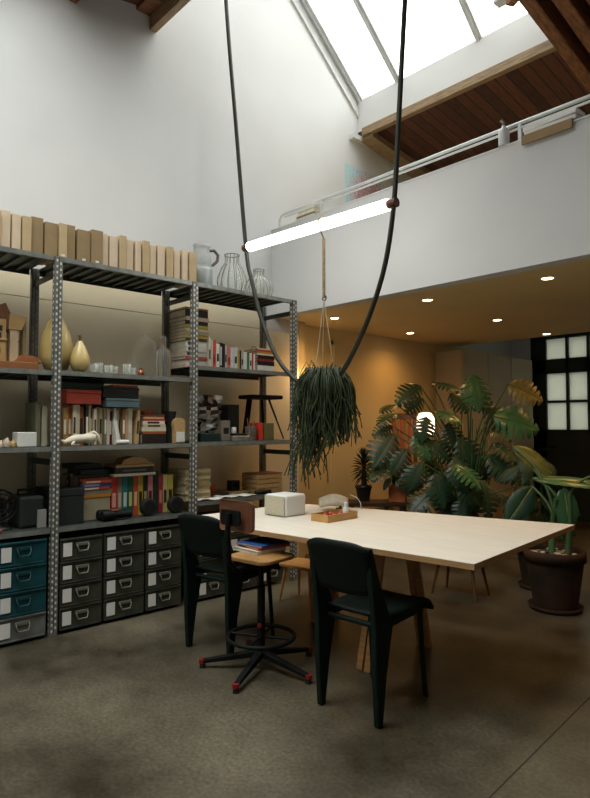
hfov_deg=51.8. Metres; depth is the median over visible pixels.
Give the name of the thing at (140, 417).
book
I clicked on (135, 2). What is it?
ceiling
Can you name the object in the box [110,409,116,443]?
book
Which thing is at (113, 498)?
book
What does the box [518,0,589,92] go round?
beam
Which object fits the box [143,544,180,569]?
storage box
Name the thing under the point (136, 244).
box file
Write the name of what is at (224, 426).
box
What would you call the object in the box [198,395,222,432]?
sculpture
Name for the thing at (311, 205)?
book
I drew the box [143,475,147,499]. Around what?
book
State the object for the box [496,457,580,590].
pot plant
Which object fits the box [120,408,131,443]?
book
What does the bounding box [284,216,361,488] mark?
hanging plant
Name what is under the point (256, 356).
book
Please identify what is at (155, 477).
book
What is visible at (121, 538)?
storage box
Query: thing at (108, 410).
book
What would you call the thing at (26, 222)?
box file
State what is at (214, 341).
book
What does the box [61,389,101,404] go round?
box
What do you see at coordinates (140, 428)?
book
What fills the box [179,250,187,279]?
box file
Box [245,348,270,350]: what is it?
book
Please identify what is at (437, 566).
stool
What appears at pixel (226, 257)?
glass vase
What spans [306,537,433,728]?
dining chair
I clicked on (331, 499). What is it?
hood
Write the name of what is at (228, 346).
book
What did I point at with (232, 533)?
storage box
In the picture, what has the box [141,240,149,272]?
box file
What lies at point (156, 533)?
storage box
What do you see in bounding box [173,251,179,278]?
box file
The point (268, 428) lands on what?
box file
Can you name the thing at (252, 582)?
storage box
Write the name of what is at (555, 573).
pot
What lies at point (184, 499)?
book
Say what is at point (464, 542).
work table
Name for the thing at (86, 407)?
book
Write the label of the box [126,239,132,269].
box file
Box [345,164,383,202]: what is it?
picture
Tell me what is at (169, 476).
book
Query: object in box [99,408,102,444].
book
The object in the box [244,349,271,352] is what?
book
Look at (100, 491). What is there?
magazine
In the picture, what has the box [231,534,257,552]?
storage box
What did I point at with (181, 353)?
magazine
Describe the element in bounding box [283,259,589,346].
ceiling
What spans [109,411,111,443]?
book
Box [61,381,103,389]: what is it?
box
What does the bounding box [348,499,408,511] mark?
bench
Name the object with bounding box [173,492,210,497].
book
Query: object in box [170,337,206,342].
magazine
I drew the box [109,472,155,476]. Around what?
flat board
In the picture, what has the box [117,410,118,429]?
book
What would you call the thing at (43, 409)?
book
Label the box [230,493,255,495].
paper sheet
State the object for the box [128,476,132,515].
book
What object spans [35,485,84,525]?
storage box
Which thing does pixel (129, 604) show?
storage box
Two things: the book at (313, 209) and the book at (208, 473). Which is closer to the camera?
the book at (208, 473)
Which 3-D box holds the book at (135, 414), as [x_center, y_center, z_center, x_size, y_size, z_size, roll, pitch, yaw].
[-1.204,0.208,4.481,0.037,0.241,0.191,2,-3,-42]
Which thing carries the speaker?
on the shelving unit
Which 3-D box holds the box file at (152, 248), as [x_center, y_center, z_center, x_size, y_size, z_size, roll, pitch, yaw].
[-1.138,-1.017,4.585,0.050,0.223,0.270,2,-3,-42]
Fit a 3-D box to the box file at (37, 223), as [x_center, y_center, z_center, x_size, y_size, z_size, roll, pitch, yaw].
[-1.754,-1.050,4.024,0.074,0.242,0.270,2,-3,-42]
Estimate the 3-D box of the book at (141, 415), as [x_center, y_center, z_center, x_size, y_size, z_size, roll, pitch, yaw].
[-1.105,0.125,4.583,0.160,0.020,0.200,2,-3,-42]
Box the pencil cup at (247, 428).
[245,418,255,440]
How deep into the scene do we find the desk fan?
3.84 m
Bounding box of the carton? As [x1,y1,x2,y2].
[495,495,539,557]
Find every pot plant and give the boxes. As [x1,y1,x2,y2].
[376,467,419,502]
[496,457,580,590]
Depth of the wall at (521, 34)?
5.93 m
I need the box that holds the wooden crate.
[242,471,281,492]
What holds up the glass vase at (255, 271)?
on the shelving unit
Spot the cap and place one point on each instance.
(588, 115)
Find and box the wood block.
[114,456,148,463]
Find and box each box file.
[0,210,10,246]
[0,211,0,245]
[10,213,20,248]
[20,216,31,250]
[31,216,42,252]
[39,222,57,264]
[44,223,67,265]
[67,225,74,258]
[75,229,90,261]
[90,229,102,264]
[103,233,107,264]
[108,236,117,266]
[117,235,126,268]
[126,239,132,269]
[133,241,140,271]
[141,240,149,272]
[150,245,155,273]
[156,245,164,275]
[165,246,173,277]
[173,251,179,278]
[174,252,196,287]
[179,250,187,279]
[263,423,273,439]
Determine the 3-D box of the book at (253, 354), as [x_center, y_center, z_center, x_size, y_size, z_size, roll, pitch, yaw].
[-0.407,-0.310,5.308,0.018,0.155,0.170,2,-3,-42]
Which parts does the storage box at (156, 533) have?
panel, handle plate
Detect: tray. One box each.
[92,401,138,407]
[230,438,248,440]
[311,509,357,522]
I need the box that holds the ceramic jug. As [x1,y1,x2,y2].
[193,243,218,284]
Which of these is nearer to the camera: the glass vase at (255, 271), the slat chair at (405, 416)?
the glass vase at (255, 271)
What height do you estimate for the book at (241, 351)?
0.165 m
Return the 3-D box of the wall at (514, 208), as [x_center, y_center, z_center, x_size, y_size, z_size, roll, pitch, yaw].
[2.210,-1.323,3.362,0.120,0.849,7.100,2,-3,-42]
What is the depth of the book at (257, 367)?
5.31 m
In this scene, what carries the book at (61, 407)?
on the shelving unit
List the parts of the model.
panel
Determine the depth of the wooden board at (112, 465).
4.37 m
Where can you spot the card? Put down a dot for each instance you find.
(41, 514)
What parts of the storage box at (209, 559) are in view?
panel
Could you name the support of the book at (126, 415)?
on the shelving unit
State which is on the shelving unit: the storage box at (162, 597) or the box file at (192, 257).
the box file at (192, 257)
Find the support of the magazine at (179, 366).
on the shelving unit
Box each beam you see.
[136,0,164,15]
[362,40,555,136]
[506,0,517,6]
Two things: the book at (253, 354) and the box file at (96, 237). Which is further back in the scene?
the book at (253, 354)
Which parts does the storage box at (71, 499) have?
lid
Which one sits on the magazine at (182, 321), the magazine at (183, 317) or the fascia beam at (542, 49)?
the magazine at (183, 317)
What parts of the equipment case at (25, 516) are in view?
handle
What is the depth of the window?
6.33 m
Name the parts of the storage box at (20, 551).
handle plate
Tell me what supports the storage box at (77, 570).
on the storage box at (86, 591)
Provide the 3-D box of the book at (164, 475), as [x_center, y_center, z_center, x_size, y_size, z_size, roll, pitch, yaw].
[-1.047,0.716,4.665,0.036,0.280,0.201,2,-3,-42]
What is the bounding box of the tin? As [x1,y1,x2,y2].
[198,433,220,441]
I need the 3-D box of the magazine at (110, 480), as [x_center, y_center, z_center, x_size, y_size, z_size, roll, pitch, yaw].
[-1.444,0.579,4.308,0.210,0.018,0.221,2,-3,-42]
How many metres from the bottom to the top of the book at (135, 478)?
0.286 m
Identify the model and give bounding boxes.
[0,303,41,368]
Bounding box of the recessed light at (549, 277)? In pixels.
[540,276,554,279]
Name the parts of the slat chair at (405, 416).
rail, leg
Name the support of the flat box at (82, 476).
on the magazine at (100, 478)
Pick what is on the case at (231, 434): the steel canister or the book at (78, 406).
the steel canister
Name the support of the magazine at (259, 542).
on the magazine at (286, 544)
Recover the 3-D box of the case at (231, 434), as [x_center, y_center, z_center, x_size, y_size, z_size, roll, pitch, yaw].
[-0.472,0.293,5.032,0.120,0.020,0.080,2,-3,-42]
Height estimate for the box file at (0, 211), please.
0.223 m
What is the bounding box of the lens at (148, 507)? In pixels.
[139,498,156,515]
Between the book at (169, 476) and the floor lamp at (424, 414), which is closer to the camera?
the book at (169, 476)
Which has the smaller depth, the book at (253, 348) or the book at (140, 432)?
the book at (140, 432)
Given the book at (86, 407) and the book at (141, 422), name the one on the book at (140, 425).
the book at (141, 422)
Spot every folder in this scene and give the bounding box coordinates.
[523,107,584,132]
[524,113,579,134]
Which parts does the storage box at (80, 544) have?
panel, handle plate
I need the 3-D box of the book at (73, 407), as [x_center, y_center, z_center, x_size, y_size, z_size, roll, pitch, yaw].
[-1.549,0.179,4.167,0.023,0.272,0.191,2,-3,-42]
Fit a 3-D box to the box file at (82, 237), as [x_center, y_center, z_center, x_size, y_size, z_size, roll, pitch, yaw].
[-1.520,-1.031,4.223,0.088,0.222,0.271,2,-3,-42]
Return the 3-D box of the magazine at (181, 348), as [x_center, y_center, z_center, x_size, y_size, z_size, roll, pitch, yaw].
[-0.871,-0.397,4.984,0.215,0.041,0.256,2,-3,-42]
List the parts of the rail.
post, post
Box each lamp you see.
[224,0,407,382]
[319,494,361,509]
[417,412,434,512]
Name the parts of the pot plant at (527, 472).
pot, stem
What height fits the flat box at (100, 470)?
0.032 m
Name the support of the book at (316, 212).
on the book at (312, 213)
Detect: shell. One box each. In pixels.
[3,437,11,447]
[10,440,16,446]
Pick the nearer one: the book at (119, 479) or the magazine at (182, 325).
the book at (119, 479)
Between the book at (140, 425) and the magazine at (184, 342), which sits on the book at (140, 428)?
the book at (140, 425)
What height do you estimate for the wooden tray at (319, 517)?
0.045 m
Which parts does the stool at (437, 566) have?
leg, leg, leg, leg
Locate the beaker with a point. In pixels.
(169, 415)
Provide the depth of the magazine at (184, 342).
4.92 m
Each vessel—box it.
[39,319,72,370]
[69,335,89,371]
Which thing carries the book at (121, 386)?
on the box at (107, 392)
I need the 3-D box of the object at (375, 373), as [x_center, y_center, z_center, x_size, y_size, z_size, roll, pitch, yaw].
[1.079,0.517,7.212,1.860,2.260,0.022,2,-3,-42]
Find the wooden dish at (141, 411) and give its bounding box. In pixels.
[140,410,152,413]
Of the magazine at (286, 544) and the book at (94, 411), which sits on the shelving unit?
the book at (94, 411)
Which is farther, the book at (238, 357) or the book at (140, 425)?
the book at (238, 357)
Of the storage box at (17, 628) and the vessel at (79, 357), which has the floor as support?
the storage box at (17, 628)
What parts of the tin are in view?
lid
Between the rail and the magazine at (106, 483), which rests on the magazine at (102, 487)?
the magazine at (106, 483)
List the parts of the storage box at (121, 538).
panel, handle plate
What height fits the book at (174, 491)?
0.018 m
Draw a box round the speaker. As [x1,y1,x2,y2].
[227,480,239,490]
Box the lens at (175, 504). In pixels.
[167,496,183,512]
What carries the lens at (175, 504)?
on the shelving unit
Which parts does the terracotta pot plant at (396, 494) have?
pot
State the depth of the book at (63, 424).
4.06 m
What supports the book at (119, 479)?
on the shelving unit
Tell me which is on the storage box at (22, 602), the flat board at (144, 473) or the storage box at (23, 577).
the storage box at (23, 577)
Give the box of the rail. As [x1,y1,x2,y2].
[278,94,589,226]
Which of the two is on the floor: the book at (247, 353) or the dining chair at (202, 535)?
the dining chair at (202, 535)
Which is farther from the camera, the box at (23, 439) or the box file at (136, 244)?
the box file at (136, 244)
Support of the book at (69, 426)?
on the shelving unit
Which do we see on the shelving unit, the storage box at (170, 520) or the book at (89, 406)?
the book at (89, 406)
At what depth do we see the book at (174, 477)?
4.76 m
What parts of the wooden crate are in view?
lid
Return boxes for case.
[8,488,43,527]
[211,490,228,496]
[230,433,246,435]
[230,436,248,440]
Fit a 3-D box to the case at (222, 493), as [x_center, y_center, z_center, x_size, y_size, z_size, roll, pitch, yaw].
[-0.683,0.785,5.036,0.190,0.030,0.200,2,-3,-42]
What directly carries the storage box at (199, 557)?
on the storage box at (209, 559)
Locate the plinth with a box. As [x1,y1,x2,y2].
[218,490,248,493]
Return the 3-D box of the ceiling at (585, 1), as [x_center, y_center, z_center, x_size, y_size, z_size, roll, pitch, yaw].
[3.164,-3.362,2.691,3.112,0.559,4.700,2,-3,-42]
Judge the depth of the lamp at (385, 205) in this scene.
4.12 m
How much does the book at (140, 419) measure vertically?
0.014 m
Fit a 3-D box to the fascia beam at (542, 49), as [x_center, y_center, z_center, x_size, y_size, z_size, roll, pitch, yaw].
[1.534,-3.010,5.964,0.065,0.085,2.270,2,-3,-42]
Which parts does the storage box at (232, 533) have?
panel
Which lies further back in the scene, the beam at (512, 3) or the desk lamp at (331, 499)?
the beam at (512, 3)
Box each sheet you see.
[197,497,220,500]
[213,494,236,497]
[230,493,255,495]
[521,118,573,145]
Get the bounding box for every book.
[25,402,40,445]
[40,406,46,445]
[60,408,66,445]
[61,407,68,445]
[62,405,76,444]
[68,408,70,444]
[76,405,79,444]
[79,407,83,444]
[80,405,88,444]
[88,406,90,444]
[90,407,91,444]
[92,407,98,444]
[92,409,96,444]
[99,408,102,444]
[102,409,106,444]
[104,385,137,387]
[106,409,109,444]
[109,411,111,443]
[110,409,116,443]
[110,477,116,509]
[117,409,120,433]
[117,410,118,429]
[117,477,121,509]
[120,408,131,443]
[120,409,125,439]
[122,476,127,509]
[125,409,127,439]
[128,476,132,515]
[132,411,139,443]
[133,476,137,515]
[138,434,165,443]
[138,475,142,514]
[139,424,165,426]
[139,427,165,430]
[139,431,165,433]
[140,414,164,416]
[140,417,163,418]
[140,419,164,420]
[140,421,164,423]
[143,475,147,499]
[148,475,152,498]
[153,471,157,512]
[158,473,172,511]
[158,474,162,512]
[160,474,166,511]
[168,467,210,473]
[169,472,210,476]
[173,476,209,479]
[173,479,209,483]
[173,482,210,487]
[173,486,209,491]
[173,490,209,494]
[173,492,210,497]
[181,496,210,500]
[206,337,210,365]
[211,339,212,366]
[213,340,215,366]
[216,343,219,366]
[218,343,222,366]
[222,344,224,366]
[225,344,226,367]
[227,345,230,367]
[231,347,233,367]
[232,347,237,367]
[237,351,239,368]
[241,351,242,368]
[243,352,246,368]
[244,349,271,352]
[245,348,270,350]
[247,353,248,368]
[249,351,272,354]
[249,353,251,369]
[250,423,262,439]
[253,354,254,369]
[255,353,273,355]
[255,355,274,359]
[255,358,273,361]
[255,361,273,365]
[255,365,273,370]
[296,213,315,220]
[297,211,319,218]
[298,206,320,213]
[298,208,320,216]
[299,205,320,211]
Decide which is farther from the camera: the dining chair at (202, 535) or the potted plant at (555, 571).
the potted plant at (555, 571)
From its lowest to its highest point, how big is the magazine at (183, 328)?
0.026 m
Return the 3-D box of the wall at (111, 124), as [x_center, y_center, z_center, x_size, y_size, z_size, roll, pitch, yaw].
[-1.536,-2.151,4.889,10.200,7.400,0.164,2,-3,-42]
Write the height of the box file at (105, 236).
0.234 m
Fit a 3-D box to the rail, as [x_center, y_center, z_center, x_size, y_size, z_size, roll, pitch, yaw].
[2.216,-1.839,3.376,0.026,0.157,7.042,2,-3,-42]
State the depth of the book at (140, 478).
4.45 m
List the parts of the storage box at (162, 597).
handle plate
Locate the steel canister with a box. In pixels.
[231,427,236,432]
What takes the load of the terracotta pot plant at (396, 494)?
on the bench
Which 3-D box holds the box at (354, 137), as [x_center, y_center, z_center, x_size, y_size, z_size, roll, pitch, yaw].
[1.357,-2.893,7.411,1.970,0.050,0.070,2,-3,-42]
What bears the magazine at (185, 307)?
on the magazine at (184, 312)
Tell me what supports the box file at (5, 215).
on the shelving unit
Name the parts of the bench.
seat, leg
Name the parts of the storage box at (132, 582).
handle plate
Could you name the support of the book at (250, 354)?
on the shelving unit
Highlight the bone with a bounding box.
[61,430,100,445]
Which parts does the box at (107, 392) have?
lid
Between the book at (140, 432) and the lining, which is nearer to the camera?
the book at (140, 432)
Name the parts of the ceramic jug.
handle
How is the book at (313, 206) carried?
on the book at (313, 209)
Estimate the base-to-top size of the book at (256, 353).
0.014 m
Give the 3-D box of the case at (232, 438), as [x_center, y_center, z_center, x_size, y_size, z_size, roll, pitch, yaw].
[-0.481,0.324,5.022,0.171,0.040,0.126,2,-3,-42]
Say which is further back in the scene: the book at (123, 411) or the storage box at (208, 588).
the storage box at (208, 588)
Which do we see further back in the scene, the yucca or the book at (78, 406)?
the yucca
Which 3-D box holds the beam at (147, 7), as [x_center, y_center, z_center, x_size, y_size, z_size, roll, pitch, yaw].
[1.125,-3.369,2.454,0.122,0.085,7.100,2,-3,-42]
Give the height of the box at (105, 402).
0.062 m
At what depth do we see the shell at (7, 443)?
3.75 m
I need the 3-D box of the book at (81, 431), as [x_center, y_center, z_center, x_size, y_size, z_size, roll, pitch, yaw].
[-1.523,0.187,4.223,0.032,0.262,0.191,2,-3,-42]
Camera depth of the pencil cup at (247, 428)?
5.08 m
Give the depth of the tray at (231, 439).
4.97 m
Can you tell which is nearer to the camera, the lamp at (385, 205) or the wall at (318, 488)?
the lamp at (385, 205)
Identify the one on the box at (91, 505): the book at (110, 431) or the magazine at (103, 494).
the magazine at (103, 494)
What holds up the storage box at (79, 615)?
on the floor
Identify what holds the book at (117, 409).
on the shelving unit
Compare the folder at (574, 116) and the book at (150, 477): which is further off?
the book at (150, 477)
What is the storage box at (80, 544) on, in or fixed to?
on the storage box at (77, 570)
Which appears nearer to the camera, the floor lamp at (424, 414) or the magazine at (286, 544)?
the magazine at (286, 544)
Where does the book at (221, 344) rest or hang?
on the shelving unit
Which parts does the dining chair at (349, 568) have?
leg, backrest, leg, leg, seat, seat rail, leg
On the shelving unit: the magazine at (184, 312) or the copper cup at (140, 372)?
the copper cup at (140, 372)
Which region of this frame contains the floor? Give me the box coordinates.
[0,517,589,797]
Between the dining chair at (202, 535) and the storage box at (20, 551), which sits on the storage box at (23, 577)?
the storage box at (20, 551)
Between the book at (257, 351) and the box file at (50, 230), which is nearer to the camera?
the box file at (50, 230)
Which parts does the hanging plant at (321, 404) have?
cord, cord, rope rod, cord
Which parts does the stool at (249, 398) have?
leg, seat, leg, leg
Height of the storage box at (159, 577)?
0.143 m
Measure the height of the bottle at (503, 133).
0.171 m
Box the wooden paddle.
[171,418,185,442]
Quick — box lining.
[291,0,358,117]
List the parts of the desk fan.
motor, blade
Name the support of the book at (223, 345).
on the shelving unit
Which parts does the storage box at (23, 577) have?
handle plate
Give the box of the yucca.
[351,446,373,500]
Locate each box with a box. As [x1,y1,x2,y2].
[0,535,46,568]
[0,562,46,593]
[0,586,45,618]
[0,611,45,644]
[12,432,36,446]
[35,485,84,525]
[39,530,102,561]
[45,600,101,630]
[46,556,101,584]
[46,578,101,607]
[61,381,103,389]
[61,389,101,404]
[62,462,100,469]
[68,467,109,474]
[68,473,108,478]
[84,496,109,520]
[86,525,144,554]
[92,398,139,407]
[101,387,138,398]
[101,591,143,620]
[102,466,153,473]
[102,549,143,576]
[102,570,143,598]
[127,520,180,548]
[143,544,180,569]
[143,564,180,589]
[143,584,180,610]
[169,512,205,523]
[181,546,212,559]
[181,555,223,578]
[181,574,224,598]
[200,510,245,535]
[210,484,215,492]
[219,421,229,440]
[220,404,238,432]
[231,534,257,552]
[241,574,257,588]
[258,566,283,584]
[349,133,368,147]
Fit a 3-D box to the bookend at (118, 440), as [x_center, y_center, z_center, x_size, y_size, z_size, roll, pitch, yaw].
[-1.219,0.231,4.250,0.111,0.170,0.041,2,-3,-42]
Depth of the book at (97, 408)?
4.22 m
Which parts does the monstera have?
stem, stem, stem, stem, stem, stem, stem, stem, stem, stem, stem, stem, stem, stem, stem, stem, stem, stem, stem, stem, stem, stem, stem, stem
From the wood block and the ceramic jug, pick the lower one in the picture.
the wood block
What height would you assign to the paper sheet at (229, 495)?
0.017 m
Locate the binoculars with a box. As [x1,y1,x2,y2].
[96,508,131,520]
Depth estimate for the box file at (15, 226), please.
3.83 m
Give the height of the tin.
0.062 m
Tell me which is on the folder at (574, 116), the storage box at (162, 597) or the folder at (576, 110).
the folder at (576, 110)
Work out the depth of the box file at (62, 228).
4.02 m
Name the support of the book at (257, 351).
on the book at (256, 353)
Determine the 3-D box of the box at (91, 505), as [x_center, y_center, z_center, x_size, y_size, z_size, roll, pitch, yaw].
[-1.460,0.764,4.308,0.205,0.155,0.240,2,-3,-42]
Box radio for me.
[265,492,304,516]
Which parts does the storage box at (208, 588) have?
panel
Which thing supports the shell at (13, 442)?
on the shelving unit
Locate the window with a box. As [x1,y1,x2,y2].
[301,0,483,102]
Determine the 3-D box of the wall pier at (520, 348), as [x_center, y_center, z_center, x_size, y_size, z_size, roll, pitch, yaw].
[3.381,0.182,9.289,0.120,3.100,0.560,2,-3,-42]
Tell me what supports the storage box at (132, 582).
on the storage box at (129, 604)
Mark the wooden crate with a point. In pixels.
(260, 480)
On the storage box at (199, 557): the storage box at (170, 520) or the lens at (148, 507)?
the storage box at (170, 520)
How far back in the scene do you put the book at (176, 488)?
4.76 m
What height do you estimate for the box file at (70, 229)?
0.239 m
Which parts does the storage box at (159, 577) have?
handle plate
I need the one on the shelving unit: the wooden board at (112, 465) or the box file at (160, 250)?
the box file at (160, 250)
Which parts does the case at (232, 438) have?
lid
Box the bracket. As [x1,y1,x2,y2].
[493,0,505,7]
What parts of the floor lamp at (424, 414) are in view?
lamp shade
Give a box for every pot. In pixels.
[355,485,371,500]
[523,544,586,610]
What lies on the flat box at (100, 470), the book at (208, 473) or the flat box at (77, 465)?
the flat box at (77, 465)
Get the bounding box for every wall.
[0,0,412,556]
[272,117,589,318]
[305,325,510,554]
[358,13,547,132]
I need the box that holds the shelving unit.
[0,246,296,637]
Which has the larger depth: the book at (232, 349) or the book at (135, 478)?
the book at (232, 349)
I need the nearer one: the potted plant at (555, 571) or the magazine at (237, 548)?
the magazine at (237, 548)
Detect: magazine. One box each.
[78,482,110,487]
[80,477,110,480]
[80,479,111,483]
[84,493,110,497]
[85,486,109,490]
[85,488,111,494]
[169,351,206,357]
[169,356,206,360]
[169,359,205,366]
[169,365,189,368]
[170,306,207,311]
[170,309,207,319]
[170,316,208,322]
[170,320,207,326]
[170,324,207,329]
[170,327,207,332]
[170,330,208,336]
[170,334,207,339]
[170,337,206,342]
[170,340,206,347]
[170,346,206,352]
[234,546,285,554]
[236,536,288,548]
[238,543,288,550]
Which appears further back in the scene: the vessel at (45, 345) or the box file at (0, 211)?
the vessel at (45, 345)
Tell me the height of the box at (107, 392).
0.075 m
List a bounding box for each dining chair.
[177,513,280,653]
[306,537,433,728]
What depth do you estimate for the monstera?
5.83 m
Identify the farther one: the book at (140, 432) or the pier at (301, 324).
the pier at (301, 324)
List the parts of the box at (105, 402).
lid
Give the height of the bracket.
0.470 m
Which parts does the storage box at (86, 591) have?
handle plate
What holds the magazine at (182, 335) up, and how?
on the magazine at (183, 338)
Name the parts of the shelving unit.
shelf, shelf, shelf, shelf, rail, rail, shelf, shelf, shelf, shelf, rail, rail, shelf, shelf, shelf, shelf, rail, rail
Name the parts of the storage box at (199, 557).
panel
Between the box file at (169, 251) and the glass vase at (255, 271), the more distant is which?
the glass vase at (255, 271)
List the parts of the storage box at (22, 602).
handle plate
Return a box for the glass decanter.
[155,339,171,376]
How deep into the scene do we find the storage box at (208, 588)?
4.69 m
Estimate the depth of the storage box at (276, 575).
5.12 m
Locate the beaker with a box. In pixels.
[163,411,175,442]
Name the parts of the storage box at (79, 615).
handle plate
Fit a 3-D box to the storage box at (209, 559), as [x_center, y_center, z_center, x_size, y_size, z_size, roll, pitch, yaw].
[-0.766,1.310,4.847,0.283,0.143,0.445,2,-3,-42]
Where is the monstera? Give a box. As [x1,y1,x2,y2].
[365,375,542,517]
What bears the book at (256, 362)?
on the book at (257, 367)
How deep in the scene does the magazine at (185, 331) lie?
4.92 m
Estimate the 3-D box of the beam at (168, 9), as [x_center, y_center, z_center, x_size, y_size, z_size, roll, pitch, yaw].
[-0.424,-3.257,4.287,0.060,0.240,2.300,2,-3,-42]
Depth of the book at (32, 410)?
4.01 m
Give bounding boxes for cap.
[271,114,589,230]
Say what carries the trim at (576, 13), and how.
attached to the wall at (521, 34)
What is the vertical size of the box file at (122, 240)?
0.242 m
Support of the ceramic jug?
on the shelving unit
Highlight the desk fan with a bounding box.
[0,489,17,530]
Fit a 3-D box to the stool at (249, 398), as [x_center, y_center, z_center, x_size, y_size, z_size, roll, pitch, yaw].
[-0.297,0.159,5.326,0.337,0.383,0.247,2,-3,-42]
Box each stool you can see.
[238,394,283,438]
[278,557,309,608]
[431,564,489,601]
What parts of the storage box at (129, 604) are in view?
handle plate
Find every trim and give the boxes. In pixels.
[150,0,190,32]
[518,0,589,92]
[552,0,589,52]
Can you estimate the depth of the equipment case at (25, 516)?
3.90 m
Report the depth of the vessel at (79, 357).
4.06 m
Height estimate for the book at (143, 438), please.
0.070 m
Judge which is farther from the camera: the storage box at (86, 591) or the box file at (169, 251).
the box file at (169, 251)
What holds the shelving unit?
on the floor
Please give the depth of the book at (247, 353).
5.20 m
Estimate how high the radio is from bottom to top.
0.138 m
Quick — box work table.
[205,504,574,673]
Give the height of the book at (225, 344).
0.210 m
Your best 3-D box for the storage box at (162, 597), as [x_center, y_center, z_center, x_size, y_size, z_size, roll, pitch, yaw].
[-1.084,1.445,4.551,0.288,0.143,0.445,2,-3,-42]
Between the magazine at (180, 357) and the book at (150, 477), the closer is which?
the book at (150, 477)
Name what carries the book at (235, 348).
on the shelving unit
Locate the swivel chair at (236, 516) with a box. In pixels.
[199,499,311,693]
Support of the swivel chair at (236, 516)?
on the floor
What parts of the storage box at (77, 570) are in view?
handle plate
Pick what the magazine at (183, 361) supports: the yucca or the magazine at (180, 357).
the magazine at (180, 357)
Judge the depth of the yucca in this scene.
6.41 m
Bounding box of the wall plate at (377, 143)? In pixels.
[361,133,430,177]
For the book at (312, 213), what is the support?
on the cap
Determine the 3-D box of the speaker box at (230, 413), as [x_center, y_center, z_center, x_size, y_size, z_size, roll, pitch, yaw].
[-0.555,0.199,5.150,0.115,0.300,0.120,2,-3,-42]
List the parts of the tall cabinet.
door, door, door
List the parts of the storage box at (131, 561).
handle plate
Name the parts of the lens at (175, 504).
glass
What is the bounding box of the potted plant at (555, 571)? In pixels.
[504,445,589,615]
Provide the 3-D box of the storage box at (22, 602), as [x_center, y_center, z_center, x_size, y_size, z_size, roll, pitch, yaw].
[-1.815,1.263,3.891,0.292,0.148,0.445,2,-3,-42]
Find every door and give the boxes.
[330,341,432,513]
[530,332,589,521]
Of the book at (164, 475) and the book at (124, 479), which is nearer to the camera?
the book at (124, 479)
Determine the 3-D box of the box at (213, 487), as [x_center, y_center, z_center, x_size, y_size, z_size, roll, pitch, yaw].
[-0.713,0.739,5.011,0.090,0.060,0.080,2,-3,-42]
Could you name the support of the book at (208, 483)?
on the book at (176, 488)
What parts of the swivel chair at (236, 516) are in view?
leg, plate, backrest, stem, leg, seat, leg, leg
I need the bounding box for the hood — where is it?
[319,494,347,507]
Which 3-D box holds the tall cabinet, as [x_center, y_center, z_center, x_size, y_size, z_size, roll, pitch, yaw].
[2.653,0.553,8.342,1.850,2.280,0.435,2,-3,-42]
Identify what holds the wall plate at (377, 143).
attached to the ceiling at (545, 83)
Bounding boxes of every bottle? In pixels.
[343,502,348,512]
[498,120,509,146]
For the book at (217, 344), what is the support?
on the shelving unit
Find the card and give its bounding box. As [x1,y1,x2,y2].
[37,509,45,527]
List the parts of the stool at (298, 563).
leg, seat, leg, leg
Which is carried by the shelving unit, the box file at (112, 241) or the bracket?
the box file at (112, 241)
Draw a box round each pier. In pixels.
[299,321,304,557]
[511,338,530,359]
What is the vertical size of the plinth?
0.021 m
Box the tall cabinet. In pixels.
[435,350,533,517]
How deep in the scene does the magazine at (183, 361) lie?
4.91 m
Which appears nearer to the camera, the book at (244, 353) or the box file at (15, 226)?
the box file at (15, 226)
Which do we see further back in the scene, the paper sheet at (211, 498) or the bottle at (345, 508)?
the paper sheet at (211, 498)
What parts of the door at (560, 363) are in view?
glass pane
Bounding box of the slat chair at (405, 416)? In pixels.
[384,411,424,512]
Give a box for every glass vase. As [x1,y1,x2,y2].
[217,253,246,289]
[244,268,272,295]
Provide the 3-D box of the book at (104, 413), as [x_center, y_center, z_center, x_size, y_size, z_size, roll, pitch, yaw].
[-1.387,0.196,4.315,0.018,0.250,0.191,2,-3,-42]
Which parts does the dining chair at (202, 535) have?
leg, backrest, leg, seat, seat rail, leg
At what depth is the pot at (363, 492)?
6.37 m
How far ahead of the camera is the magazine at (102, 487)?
4.22 m
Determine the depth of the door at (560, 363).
8.67 m
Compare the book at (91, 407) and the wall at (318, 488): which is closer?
the book at (91, 407)
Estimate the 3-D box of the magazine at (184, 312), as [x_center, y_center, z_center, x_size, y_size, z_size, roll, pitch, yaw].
[-0.878,-0.684,5.000,0.215,0.058,0.255,2,-3,-42]
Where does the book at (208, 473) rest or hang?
on the book at (174, 477)
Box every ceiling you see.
[122,0,140,4]
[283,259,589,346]
[358,50,589,171]
[550,0,589,54]
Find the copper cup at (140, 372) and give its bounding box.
[138,368,143,374]
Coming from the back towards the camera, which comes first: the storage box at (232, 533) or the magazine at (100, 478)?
the storage box at (232, 533)
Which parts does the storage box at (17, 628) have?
handle plate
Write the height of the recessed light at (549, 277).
0.004 m
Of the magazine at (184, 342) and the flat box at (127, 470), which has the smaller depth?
the flat box at (127, 470)
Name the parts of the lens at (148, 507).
glass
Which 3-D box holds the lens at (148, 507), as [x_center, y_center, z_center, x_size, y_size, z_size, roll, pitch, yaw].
[-1.060,0.783,4.402,0.124,0.124,0.046,2,-3,-42]
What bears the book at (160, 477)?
on the shelving unit
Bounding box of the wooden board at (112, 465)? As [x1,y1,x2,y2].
[104,463,154,467]
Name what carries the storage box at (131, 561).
on the storage box at (132, 582)
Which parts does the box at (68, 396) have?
lid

